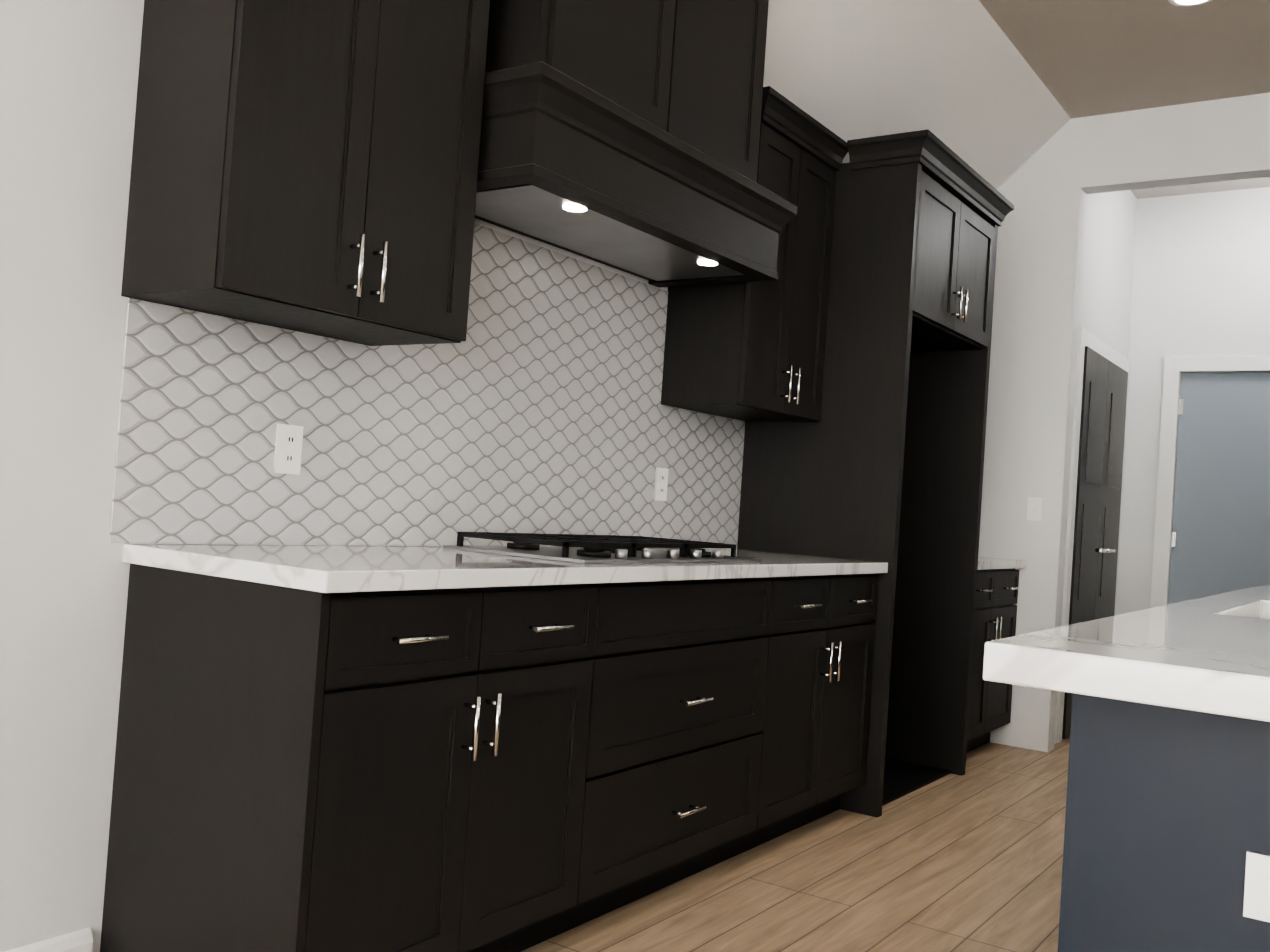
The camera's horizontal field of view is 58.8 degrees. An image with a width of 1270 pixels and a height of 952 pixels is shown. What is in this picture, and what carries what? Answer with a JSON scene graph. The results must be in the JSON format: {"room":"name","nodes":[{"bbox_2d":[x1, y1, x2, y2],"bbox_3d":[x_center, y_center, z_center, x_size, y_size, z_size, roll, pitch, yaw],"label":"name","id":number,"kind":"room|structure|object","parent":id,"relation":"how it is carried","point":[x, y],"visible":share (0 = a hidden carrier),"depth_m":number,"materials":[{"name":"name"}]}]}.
{"room":"kitchen","nodes":[
{"label":"kitchen","id":0,"kind":"room"},
{"bbox_2d":[0,0,741,951],"bbox_3d":[-1.596,-0.219,1.625,0.120,2.440,10.760,3,-2,35],"label":"wall","id":1,"kind":"structure","parent":0,"point":[68,80],"depth_m":2.21,"materials":[{"name":"paint"}]},
{"bbox_2d":[4,927,92,951],"bbox_3d":[-2.852,0.811,-0.235,0.016,0.130,6.155,3,-2,35],"label":"baseboard","id":2,"kind":"structure","parent":1,"relation":"attached to","point":[79,940],"depth_m":2.25,"materials":[{"name":"paint"}]},
{"bbox_2d":[121,0,489,345],"bbox_3d":[-0.666,-0.864,2.478,0.380,1.050,0.765,3,-2,35],"label":"upper cabinet","id":3,"kind":"object","parent":1,"relation":"attached to","point":[308,166],"visible":1,"depth_m":2.30,"materials":[{"name":"black wood"}]},
{"bbox_2d":[109,223,744,548],"bbox_3d":[-0.306,-0.237,3.376,0.006,0.899,2.598,3,-2,35],"label":"backsplash","id":4,"kind":"structure","parent":1,"relation":"attached to","point":[531,403],"depth_m":3.07,"materials":[{"name":"tile"}]},
{"bbox_2d":[273,423,303,474],"bbox_3d":[-0.811,-0.062,2.643,0.009,0.115,0.072,3,-2,35],"label":"outlet","id":5,"kind":"object","parent":4,"relation":"attached to","point":[288,449],"visible":1,"depth_m":2.64,"materials":[{"name":"white plastic"}]},
{"bbox_2d":[654,467,668,500],"bbox_3d":[0.094,0.029,3.959,0.009,0.115,0.072,3,-2,35],"label":"outlet","id":6,"kind":"object","parent":4,"relation":"attached to","point":[661,484],"visible":1,"depth_m":3.95,"materials":[{"name":"white plastic"}]},
{"bbox_2d":[475,0,796,286],"bbox_3d":[-0.031,-1.167,3.271,0.498,0.983,1.310,3,-2,35],"label":"range hood enclosure","id":7,"kind":"object","parent":1,"relation":"attached to","point":[623,135],"visible":0.92,"depth_m":3.08,"materials":[{"name":"black wood"}]},
{"bbox_2d":[661,86,848,421],"bbox_3d":[0.437,-0.752,4.083,0.380,1.050,0.654,3,-2,35],"label":"upper cabinet","id":8,"kind":"object","parent":1,"relation":"attached to","point":[749,351],"visible":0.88,"depth_m":3.94,"materials":[{"name":"black wood"}]},
{"bbox_2d":[521,737,1069,951],"bbox_3d":[2.201,1.275,0.083,8.240,0.100,12.690,3,-2,35],"label":"floor","id":9,"kind":"structure","parent":0,"point":[971,860],"depth_m":3.30,"materials":[{"name":"brown wood"}]},
{"bbox_2d":[100,564,607,951],"bbox_3d":[-0.596,0.653,2.500,0.600,0.876,0.830,3,-2,35],"label":"base cabinet","id":10,"kind":"object","parent":9,"relation":"on","point":[520,768],"depth_m":2.21,"materials":[{"name":"black wood"}]},
{"bbox_2d":[584,577,787,922],"bbox_3d":[-0.109,0.702,3.207,0.600,0.876,1.010,3,-2,35],"label":"base cabinet","id":11,"kind":"object","parent":9,"relation":"on","point":[688,734],"depth_m":3.04,"materials":[{"name":"black wood"}]},
{"bbox_2d":[772,574,878,838],"bbox_3d":[0.376,0.752,3.914,0.600,0.876,0.828,3,-2,35],"label":"base cabinet","id":12,"kind":"object","parent":9,"relation":"on","point":[822,750],"depth_m":3.75,"materials":[{"name":"black wood"}]},
{"bbox_2d":[122,544,887,592],"bbox_3d":[-0.071,0.246,3.200,0.633,0.039,2.568,3,-2,35],"label":"countertop","id":13,"kind":"structure","parent":12,"relation":"on","point":[332,568],"depth_m":2.38,"materials":[{"name":"white stone"}]},
{"bbox_2d":[443,532,759,563],"bbox_3d":[-0.061,0.203,3.209,0.470,0.046,0.890,3,-2,35],"label":"gas cooktop","id":14,"kind":"object","parent":13,"relation":"in","point":[576,548],"visible":1,"depth_m":3.02,"materials":[{"name":"silver metal"}]},
{"bbox_2d":[737,129,1013,817],"bbox_3d":[0.981,0.008,4.645,0.700,2.473,1.070,3,-2,35],"label":"tall cabinet","id":15,"kind":"object","parent":9,"relation":"on","point":[882,460],"visible":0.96,"depth_m":4.34,"materials":[{"name":"black wood"}]},
{"bbox_2d":[966,569,1018,752],"bbox_3d":[1.409,0.855,5.380,0.640,0.875,0.816,3,-2,35],"label":"base cabinet","id":16,"kind":"object","parent":9,"relation":"on","point":[994,619],"visible":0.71,"depth_m":5.24,"materials":[{"name":"black wood"}]},
{"bbox_2d":[977,556,1025,569],"bbox_3d":[1.435,0.398,5.394,0.628,0.039,0.816,3,-2,35],"label":"countertop","id":17,"kind":"structure","parent":16,"relation":"on","point":[986,563],"depth_m":5.25,"materials":[{"name":"white stone"}]},
{"bbox_2d":[1058,694,1269,951],"bbox_3d":[1.585,0.774,2.062,1.033,0.908,2.726,3,-2,35],"label":"kitchen island","id":18,"kind":"object","parent":9,"relation":"on","point":[1167,821],"visible":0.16,"depth_m":1.32,"materials":[{"name":"wood"}]},
{"bbox_2d":[983,585,1269,721],"bbox_3d":[1.585,0.295,1.961,1.130,0.041,2.670,3,-2,35],"label":"countertop","id":19,"kind":"structure","parent":18,"relation":"on","point":[1209,654],"depth_m":1.17,"materials":[{"name":"white stone"}]},
{"bbox_2d":[1243,851,1269,922],"bbox_3d":[0.732,0.460,1.233,0.115,0.072,0.009,3,-2,35],"label":"outlet","id":20,"kind":"object","parent":18,"relation":"attached to","point":[1257,892],"visible":1,"depth_m":1.26,"materials":[{"name":"white plastic"}]},
{"bbox_2d":[763,0,1070,189],"bbox_3d":[-1.192,-1.800,1.458,0.840,0.760,10.760,3,-2,35],"label":"ceiling","id":21,"kind":"structure","parent":0,"point":[961,80],"depth_m":4.51,"materials":[{"name":"paint"}]},
{"bbox_2d":[1079,190,1138,598],"bbox_3d":[2.468,-0.169,6.206,0.120,3.100,1.380,3,-2,35],"label":"wall","id":22,"kind":"structure","parent":0,"point":[1111,229],"depth_m":6.32,"materials":[{"name":"paint"}]},
{"bbox_2d":[1056,327,1129,742],"bbox_3d":[2.539,0.330,6.220,0.018,2.115,1.190,3,-2,35],"label":"door frame","id":23,"kind":"structure","parent":22,"relation":"attached to","point":[1093,342],"depth_m":5.75,"materials":[{"name":"paint"}]},
{"bbox_2d":[1062,346,1127,738],"bbox_3d":[2.564,0.368,6.200,0.085,2.020,1.020,3,-2,35],"label":"pantry door","id":24,"kind":"structure","parent":22,"relation":"in","point":[1098,493],"depth_m":6.11,"materials":[{"name":"black wood"}]},
{"bbox_2d":[978,92,1269,751],"bbox_3d":[4.822,-0.069,3.669,8.120,3.100,0.120,3,-2,35],"label":"wall","id":25,"kind":"structure","parent":0,"point":[1055,179],"depth_m":5.54,"materials":[{"name":"paint"}]},
{"bbox_2d":[1027,497,1042,520],"bbox_3d":[1.964,0.162,5.536,0.072,0.115,0.011,3,-2,35],"label":"light switch","id":26,"kind":"object","parent":25,"relation":"attached to","point":[1034,508],"visible":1,"depth_m":5.53,"materials":[{"name":"white plastic"}]},
{"bbox_2d":[979,0,1269,198],"bbox_3d":[1.016,-1.989,1.126,3.150,0.100,12.690,3,-2,35],"label":"ceiling","id":27,"kind":"structure","parent":0,"point":[1084,58],"depth_m":4.73,"materials":[{"name":"paint"}]},
{"bbox_2d":[1168,0,1211,6],"bbox_3d":[2.086,-1.791,4.211,0.170,0.004,0.170,3,-2,35],"label":"recessed light","id":28,"kind":"object","parent":27,"relation":"in","point":[1185,3],"visible":1,"depth_m":4.26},
{"bbox_2d":[1115,187,1269,614],"bbox_3d":[3.785,-0.079,6.242,2.250,3.100,0.120,3,-2,35],"label":"wall","id":29,"kind":"structure","parent":0,"point":[1186,275],"depth_m":6.64,"materials":[{"name":"paint"}]},
{"bbox_2d":[1150,355,1269,607],"bbox_3d":[3.483,0.386,6.334,1.040,2.135,0.018,3,-2,35],"label":"door frame","id":30,"kind":"structure","parent":29,"relation":"attached to","point":[1174,367],"depth_m":6.60,"materials":[{"name":"paint"}]},
{"bbox_2d":[1168,372,1269,603],"bbox_3d":[3.497,0.430,6.356,0.864,2.044,0.100,3,-2,35],"label":"hall door","id":31,"kind":"structure","parent":29,"relation":"in","point":[1220,543],"depth_m":6.48,"materials":[{"name":"grey wood"}]}
]}

